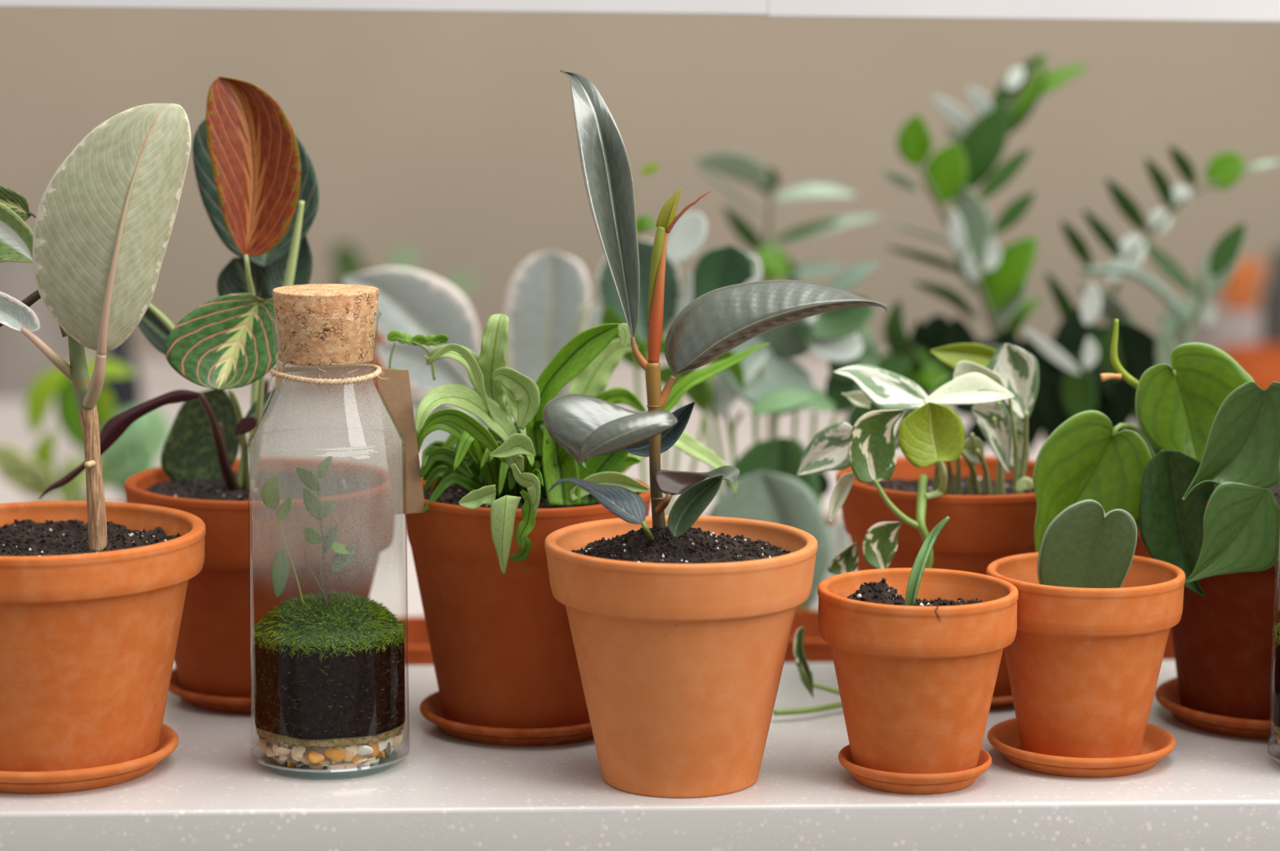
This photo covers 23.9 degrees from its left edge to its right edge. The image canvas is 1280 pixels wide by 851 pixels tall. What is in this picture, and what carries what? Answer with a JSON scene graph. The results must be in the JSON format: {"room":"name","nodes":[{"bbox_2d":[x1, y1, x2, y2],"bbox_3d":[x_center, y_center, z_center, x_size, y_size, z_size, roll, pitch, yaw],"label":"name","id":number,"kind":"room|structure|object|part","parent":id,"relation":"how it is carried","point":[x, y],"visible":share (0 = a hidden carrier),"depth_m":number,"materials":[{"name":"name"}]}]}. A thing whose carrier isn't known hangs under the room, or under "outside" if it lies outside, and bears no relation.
{"room":"plant shop","nodes":[
{"label":"plant shop","id":0,"kind":"room"},
{"bbox_2d":[0,0,767,14],"bbox_3d":[-0.574,-0.308,1.952,1.314,0.081,0.030,0,9,-3],"label":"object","id":1,"kind":"structure","parent":0,"point":[625,6],"depth_m":1.96,"materials":[{"name":"white"}]},
{"bbox_2d":[0,6,1279,357],"bbox_3d":[-0.233,-0.951,5.161,8.000,3.150,0.100,0,9,-3],"label":"wall","id":2,"kind":"structure","parent":0,"point":[449,139],"depth_m":5.19,"materials":[{"name":"beige paint"}]},
{"bbox_2d":[835,455,1036,697],"bbox_3d":[0.202,0.098,1.908,0.158,0.136,0.158,0,9,-3],"label":"pot","id":3,"kind":"object","parent":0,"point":[990,506],"depth_m":1.84,"materials":[{"name":"ceramic"}]},
{"bbox_2d":[764,0,1279,22],"bbox_3d":[0.664,-0.301,2.009,1.164,0.080,0.030,0,9,-3],"label":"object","id":4,"kind":"structure","parent":0,"point":[1229,11],"depth_m":1.98,"materials":[{"name":"white"}]},
{"bbox_2d":[1171,500,1279,721],"bbox_3d":[0.385,0.105,1.839,0.152,0.141,0.152,0,9,-3],"label":"pot","id":5,"kind":"object","parent":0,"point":[1223,640],"depth_m":1.78,"materials":[{"name":"ceramic"}]},
{"bbox_3d":[-0.089,1.128,2.088,8.000,0.050,6.800,0,9,-3],"label":"floor","id":6,"kind":"structure","parent":0,"visible":0},
{"bbox_2d":[0,355,1134,667],"bbox_3d":[-0.153,0.489,3.483,5.200,0.800,2.750,0,9,-3],"label":"table","id":7,"kind":"object","parent":6,"relation":"on","point":[395,587],"visible":0.02,"depth_m":3.97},
{"bbox_2d":[0,262,70,399],"bbox_3d":[-0.892,-0.153,4.340,0.150,0.212,0.150,0,9,-3],"label":"potted plant","id":8,"kind":"object","parent":7,"relation":"on","point":[21,362],"visible":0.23,"depth_m":4.28,"materials":[{"name":"green plant"}]},
{"bbox_2d":[0,359,170,501],"bbox_3d":[-0.515,0.064,2.770,0.200,0.250,0.200,0,9,-3],"label":"potted houseplant","id":9,"kind":"object","parent":7,"relation":"on","point":[126,458],"visible":0.23,"depth_m":2.76,"materials":[{"name":"plant"}]},
{"bbox_3d":[-0.535,0.067,2.769,0.045,0.074,0.007,0,9,-3],"label":"stem","id":10,"kind":"part","parent":9,"relation":"part of","materials":[{"name":"green plant"}]},
{"bbox_3d":[-0.520,0.067,2.770,0.016,0.071,0.007,0,9,-3],"label":"stem","id":11,"kind":"part","parent":9,"relation":"part of","materials":[{"name":"green plant"}]},
{"bbox_3d":[-0.509,0.067,2.771,0.020,0.072,0.007,0,9,-3],"label":"stem","id":12,"kind":"part","parent":9,"relation":"part of","materials":[{"name":"green plant"}]},
{"bbox_3d":[-0.497,0.067,2.771,0.044,0.073,0.007,0,9,-3],"label":"stem","id":13,"kind":"part","parent":9,"relation":"part of","materials":[{"name":"green plant"}]},
{"bbox_2d":[99,337,142,442],"bbox_3d":[-0.639,-0.047,3.709,0.055,0.190,0.055,3,9,16],"label":"glass vase","id":14,"kind":"object","parent":7,"relation":"on","point":[126,392],"visible":0.2,"depth_m":3.69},
{"bbox_2d":[299,243,478,402],"bbox_3d":[-0.394,-0.150,4.304,0.244,0.218,0.220,6,11,36],"label":"potted houseplant","id":15,"kind":"object","parent":7,"relation":"on","point":[344,256],"visible":0.08,"depth_m":4.30,"materials":[{"name":"plant"}]},
{"bbox_3d":[-0.404,-0.102,4.319,0.220,0.120,0.220,0,9,-3],"label":"pot","id":16,"kind":"part","parent":15,"relation":"part of","materials":[{"name":"glass"}]},
{"bbox_2d":[395,616,433,666],"bbox_3d":[-0.157,0.215,2.120,0.100,0.145,0.100,0,9,-3],"label":"plant pot","id":17,"kind":"object","parent":7,"relation":"on","point":[417,646],"visible":0.09,"depth_m":2.15,"materials":[{"name":"ceramic"}]},
{"bbox_2d":[342,251,602,452],"bbox_3d":[-0.121,0.068,2.252,0.196,0.397,0.120,0,9,-3],"label":"rubber plant","id":18,"kind":"object","parent":7,"relation":"on","point":[548,302],"visible":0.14,"depth_m":2.21,"materials":[{"name":"grey plant"}]},
{"bbox_2d":[594,163,761,515],"bbox_3d":[0.022,0.036,2.232,0.119,0.468,0.182,0,9,-3],"label":"potted plant","id":19,"kind":"object","parent":7,"relation":"on","point":[719,267],"visible":0.18,"depth_m":2.14,"materials":[{"name":"plant"}]},
{"bbox_3d":[0.003,0.006,2.147,0.019,0.293,0.004,0,9,-3],"label":"stem","id":20,"kind":"part","parent":19,"relation":"part of","materials":[{"name":"green plant"}]},
{"bbox_3d":[0.011,0.048,2.154,0.017,0.208,0.004,0,9,-3],"label":"stem","id":21,"kind":"part","parent":19,"relation":"part of","materials":[{"name":"brown plant"}]},
{"bbox_3d":[0.019,0.048,2.154,0.021,0.208,0.004,0,9,-3],"label":"stem","id":22,"kind":"part","parent":19,"relation":"part of","materials":[{"name":"plant"}]},
{"bbox_3d":[0.032,0.042,2.154,0.047,0.220,0.004,0,9,-3],"label":"stem","id":23,"kind":"part","parent":19,"relation":"part of","materials":[{"name":"green plant"}]},
{"bbox_2d":[687,151,882,542],"bbox_3d":[0.114,-0.009,2.585,0.150,0.452,0.150,6,10,34],"label":"plant","id":24,"kind":"object","parent":7,"relation":"on","point":[775,264],"visible":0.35,"depth_m":2.56,"materials":[{"name":"green plant"}]},
{"bbox_3d":[0.111,-0.048,2.579,0.014,0.307,0.006,0,9,-3],"label":"stem","id":25,"kind":"part","parent":24,"relation":"part of","materials":[{"name":"plant"}]},
{"bbox_3d":[0.114,0.150,2.609,0.150,0.130,0.150,0,9,-3],"label":"pot","id":26,"kind":"part","parent":24,"relation":"part of","materials":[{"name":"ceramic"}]},
{"bbox_2d":[702,262,879,610],"bbox_3d":[0.111,0.069,2.261,0.146,0.394,0.285,0,9,-3],"label":"potted plant","id":27,"kind":"object","parent":7,"relation":"on","point":[770,489],"visible":0.3,"depth_m":2.17,"materials":[{"name":"plant"}]},
{"bbox_3d":[0.060,0.057,2.198,0.037,0.190,0.004,0,9,-3],"label":"stem","id":28,"kind":"part","parent":27,"relation":"part of","materials":[{"name":"green plant"}]},
{"bbox_3d":[0.066,0.059,2.198,0.033,0.186,0.004,0,9,-3],"label":"stem","id":29,"kind":"part","parent":27,"relation":"part of","materials":[{"name":"green plant"}]},
{"bbox_3d":[0.073,0.067,2.200,0.030,0.171,0.004,0,9,-3],"label":"stem","id":30,"kind":"part","parent":27,"relation":"part of","materials":[{"name":"plant"}]},
{"bbox_3d":[0.077,0.070,2.200,0.023,0.163,0.004,0,9,-3],"label":"stem","id":31,"kind":"part","parent":27,"relation":"part of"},
{"bbox_3d":[0.089,0.047,2.197,0.016,0.210,0.004,0,9,-3],"label":"stem","id":32,"kind":"part","parent":27,"relation":"part of","materials":[{"name":"green plant"}]},
{"bbox_3d":[0.100,0.071,2.201,0.008,0.162,0.004,0,9,-3],"label":"stem","id":33,"kind":"part","parent":27,"relation":"part of","materials":[{"name":"green plant"}]},
{"bbox_3d":[0.111,0.071,2.202,0.007,0.162,0.004,0,9,-3],"label":"stem","id":34,"kind":"part","parent":27,"relation":"part of","materials":[{"name":"green plant"}]},
{"bbox_3d":[0.121,0.071,2.202,0.014,0.162,0.004,0,9,-3],"label":"stem","id":35,"kind":"part","parent":27,"relation":"part of","materials":[{"name":"plant"}]},
{"bbox_3d":[0.131,0.070,2.203,0.025,0.162,0.004,0,9,-3],"label":"stem","id":36,"kind":"part","parent":27,"relation":"part of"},
{"bbox_2d":[784,609,833,662],"bbox_3d":[0.122,0.213,2.123,0.100,0.150,0.100,0,9,-3],"label":"plant pot","id":37,"kind":"object","parent":7,"relation":"on","point":[816,650],"visible":0.12,"depth_m":2.07,"materials":[{"name":"ceramic"}]},
{"bbox_2d":[844,53,1130,451],"bbox_3d":[0.285,-0.028,2.433,0.252,0.536,0.169,0,9,-3],"label":"plant","id":38,"kind":"object","parent":7,"relation":"on","point":[960,166],"visible":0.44,"depth_m":2.43,"materials":[{"name":"green plant"}]},
{"bbox_3d":[0.262,-0.052,2.454,0.081,0.320,0.009,0,9,-3],"label":"stem","id":39,"kind":"part","parent":38,"relation":"part of","materials":[{"name":"green plant"}]},
{"bbox_3d":[0.294,-0.094,2.499,0.067,0.409,0.010,0,9,-3],"label":"stem","id":40,"kind":"part","parent":38,"relation":"part of","materials":[{"name":"green plant"}]},
{"bbox_2d":[1023,145,1279,660],"bbox_3d":[0.409,0.010,2.417,0.157,0.466,0.316,5,10,30],"label":"plant","id":41,"kind":"object","parent":7,"relation":"on","point":[1073,348],"visible":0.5,"depth_m":2.39,"materials":[{"name":"green plant"}]},
{"bbox_3d":[0.392,-0.016,2.404,0.090,0.225,0.012,0,9,-3],"label":"stem","id":42,"kind":"part","parent":41,"relation":"part of","materials":[{"name":"green plant"}]},
{"bbox_3d":[0.442,0.153,2.533,0.120,0.150,0.120,0,9,-3],"label":"pot","id":43,"kind":"part","parent":41,"relation":"part of","materials":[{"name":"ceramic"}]},
{"bbox_3d":[0.432,-0.054,2.420,0.113,0.306,0.009,0,9,-3],"label":"stem","id":44,"kind":"part","parent":41,"relation":"part of","materials":[{"name":"green plant"}]},
{"bbox_3d":[0.431,-0.013,2.396,0.029,0.219,0.008,0,9,-3],"label":"stem","id":45,"kind":"part","parent":41,"relation":"part of","materials":[{"name":"green plant"}]},
{"bbox_2d":[1190,302,1262,348],"bbox_3d":[0.901,-0.107,4.357,0.195,0.125,0.160,0,9,-3],"label":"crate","id":46,"kind":"object","parent":7,"relation":"on","point":[1230,327],"visible":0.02,"depth_m":4.27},
{"bbox_2d":[1220,258,1265,311],"bbox_3d":[0.860,-0.202,4.331,0.068,0.070,0.068,0,9,-3],"label":"plant pot","id":47,"kind":"object","parent":46,"relation":"on","point":[1241,292],"visible":0.73,"depth_m":4.31,"materials":[{"name":"ceramic"}]},
{"bbox_2d":[1219,344,1279,390],"bbox_3d":[0.760,-0.013,3.626,0.140,0.155,0.140,0,9,-3],"label":"plant pot","id":48,"kind":"object","parent":7,"relation":"on","point":[1261,362],"visible":0.26,"depth_m":3.56,"materials":[{"name":"ceramic"}]},
{"bbox_2d":[1260,248,1279,344],"bbox_3d":[0.877,-0.122,4.070,0.080,0.240,0.080,0,9,-3],"label":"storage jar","id":49,"kind":"object","parent":7,"relation":"on","point":[1270,317],"visible":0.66,"depth_m":4.04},
{"bbox_3d":[0.018,0.673,1.904,3.600,0.904,0.290,0,9,-3],"label":"wall","id":50,"kind":"structure","parent":0,"visible":0},
{"bbox_2d":[0,660,1279,850],"bbox_3d":[0.020,0.205,1.825,3.600,0.046,0.347,0,9,-3],"label":"countertop","id":51,"kind":"structure","parent":50,"relation":"on","point":[1213,792],"depth_m":1.66,"materials":[{"name":"stone"}]},
{"bbox_2d":[0,723,178,794],"bbox_3d":[-0.336,0.187,1.727,0.144,0.016,0.144,0,9,-3],"label":"saucer","id":52,"kind":"object","parent":51,"relation":"on","point":[82,780],"visible":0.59,"depth_m":1.67,"materials":[{"name":"ceramic"}]},
{"bbox_2d":[0,102,205,772],"bbox_3d":[-0.336,0.006,1.700,0.180,0.374,0.180,-5,10,-30],"label":"rubber plant","id":53,"kind":"object","parent":52,"relation":"on","point":[93,591],"visible":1,"depth_m":1.67,"materials":[{"name":"green plant"}]},
{"bbox_3d":[-0.311,0.003,1.701,0.019,0.138,0.010,0,9,-3],"label":"stem","id":54,"kind":"part","parent":53,"relation":"part of","materials":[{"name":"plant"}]},
{"bbox_3d":[-0.336,0.124,1.718,0.180,0.134,0.180,0,9,-3],"label":"pot","id":55,"kind":"part","parent":53,"relation":"part of","materials":[{"name":"orange ceramic"}]},
{"bbox_2d":[168,669,254,714],"bbox_3d":[-0.236,0.163,1.901,0.126,0.012,0.126,0,9,-3],"label":"saucer","id":56,"kind":"object","parent":51,"relation":"on","point":[224,704],"visible":0.26,"depth_m":1.85,"materials":[{"name":"ceramic"}]},
{"bbox_2d":[38,75,395,698],"bbox_3d":[-0.242,-0.023,1.860,0.169,0.385,0.199,4,9,26],"label":"potted maranta","id":57,"kind":"object","parent":56,"relation":"on","point":[257,182],"visible":0.84,"depth_m":1.82,"materials":[{"name":"ceramic"}]},
{"bbox_2d":[124,457,395,698],"bbox_3d":[-0.236,0.100,1.892,0.169,0.134,0.169,0,9,-3],"label":"pot","id":58,"kind":"object","parent":57,"relation":"on","point":[212,655],"depth_m":1.84,"materials":[{"name":"ceramic"}]},
{"bbox_2d":[247,284,409,780],"bbox_3d":[-0.178,0.059,1.717,0.091,0.274,0.092,0,9,-3],"label":"terrarium","id":59,"kind":"object","parent":51,"relation":"on","point":[329,668],"visible":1,"depth_m":1.70,"materials":[{"name":"clear glass"}]},
{"bbox_2d":[255,602,402,647],"bbox_3d":[-0.177,0.108,1.724,0.085,0.018,0.084,0,9,-3],"label":"moss cushion","id":60,"kind":"object","parent":59,"relation":"on","point":[291,624],"depth_m":1.70,"materials":[{"name":"green plant"}]},
{"bbox_2d":[377,368,425,515],"bbox_3d":[-0.138,0.009,1.750,0.029,0.088,0.013,-1,9,-9],"label":"paper tag","id":61,"kind":"object","parent":59,"relation":"hanging from","point":[396,389],"visible":0.83,"depth_m":1.75,"materials":[{"name":"beige paper"}]},
{"bbox_2d":[419,691,593,746],"bbox_3d":[-0.068,0.174,1.828,0.130,0.013,0.130,0,9,-3],"label":"saucer","id":62,"kind":"object","parent":51,"relation":"on","point":[430,708],"visible":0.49,"depth_m":1.77,"materials":[{"name":"ceramic"}]},
{"bbox_2d":[386,313,769,728],"bbox_3d":[-0.043,0.056,1.792,0.213,0.250,0.176,2,9,11],"label":"potted fern","id":63,"kind":"object","parent":62,"relation":"on","point":[504,655],"visible":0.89,"depth_m":1.76,"materials":[{"name":"orange ceramic"}]},
{"bbox_2d":[404,478,650,728],"bbox_3d":[-0.068,0.107,1.818,0.149,0.141,0.149,0,9,-3],"label":"pot","id":64,"kind":"object","parent":63,"relation":"on","point":[504,655],"depth_m":1.76,"materials":[{"name":"ceramic"}]},
{"bbox_2d":[542,70,888,798],"bbox_3d":[0.041,0.004,1.679,0.189,0.395,0.152,0,9,-3],"label":"rubber plant","id":65,"kind":"object","parent":51,"relation":"on","point":[681,622],"visible":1,"depth_m":1.66,"materials":[{"name":"green plant"}]},
{"bbox_3d":[0.009,0.018,1.680,0.013,0.107,0.008,0,9,-3],"label":"stem","id":66,"kind":"part","parent":65,"relation":"part of","materials":[{"name":"brown plant"}]},
{"bbox_3d":[0.023,0.131,1.698,0.152,0.137,0.152,0,9,-3],"label":"pot","id":67,"kind":"part","parent":65,"relation":"part of","materials":[{"name":"ceramic"}]},
{"bbox_2d":[838,744,991,795],"bbox_3d":[0.155,0.193,1.706,0.086,0.014,0.086,0,9,-3],"label":"saucer","id":68,"kind":"object","parent":51,"relation":"on","point":[889,782],"visible":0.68,"depth_m":1.67,"materials":[{"name":"ceramic"}]},
{"bbox_2d":[817,515,1018,774],"bbox_3d":[0.155,0.123,1.695,0.112,0.147,0.112,0,9,-3],"label":"potted succulent","id":69,"kind":"object","parent":68,"relation":"on","point":[917,651],"visible":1,"depth_m":1.66,"materials":[{"name":"orange ceramic"}]},
{"bbox_2d":[990,696,1013,709],"bbox_3d":[0.202,0.163,1.917,0.127,0.010,0.127,0,9,-3],"label":"saucer","id":70,"kind":"object","parent":51,"relation":"on","point":[1003,702],"visible":0.06,"depth_m":1.86,"materials":[{"name":"ceramic"}]},
{"bbox_2d":[773,343,1039,715],"bbox_3d":[0.193,0.058,1.879,0.158,0.224,0.205,4,9,23],"label":"pothos","id":71,"kind":"object","parent":70,"relation":"on","point":[890,504],"visible":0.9,"depth_m":1.83,"materials":[{"name":"ceramic"}]},
{"bbox_2d":[986,718,1175,777],"bbox_3d":[0.256,0.186,1.752,0.108,0.014,0.108,0,9,-3],"label":"saucer","id":72,"kind":"object","parent":51,"relation":"on","point":[1158,743],"visible":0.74,"depth_m":1.72,"materials":[{"name":"ceramic"}]},
{"bbox_2d":[986,499,1185,758],"bbox_3d":[0.256,0.116,1.741,0.113,0.148,0.114,0,9,-3],"label":"potted hoya","id":73,"kind":"object","parent":72,"relation":"on","point":[1095,618],"visible":0.94,"depth_m":1.71,"materials":[{"name":"orange ceramic"}]},
{"bbox_2d":[1155,677,1278,740],"bbox_3d":[0.385,0.172,1.849,0.138,0.014,0.138,0,9,-3],"label":"saucer","id":74,"kind":"object","parent":51,"relation":"on","point":[1166,694],"visible":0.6,"depth_m":1.80,"materials":[{"name":"ceramic"}]},
{"bbox_2d":[1032,319,1279,721],"bbox_3d":[0.362,0.057,1.810,0.215,0.244,0.152,-8,12,-43],"label":"philodendron","id":75,"kind":"object","parent":74,"relation":"on","point":[1204,505],"visible":0.94,"depth_m":1.79,"materials":[{"name":"plant"}]},
{"bbox_2d":[1266,441,1279,766],"bbox_3d":[0.406,0.061,1.716,0.091,0.274,0.092,-6,11,-37],"label":"terrarium","id":76,"kind":"object","parent":51,"relation":"on","point":[1276,714],"visible":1,"depth_m":1.73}
]}

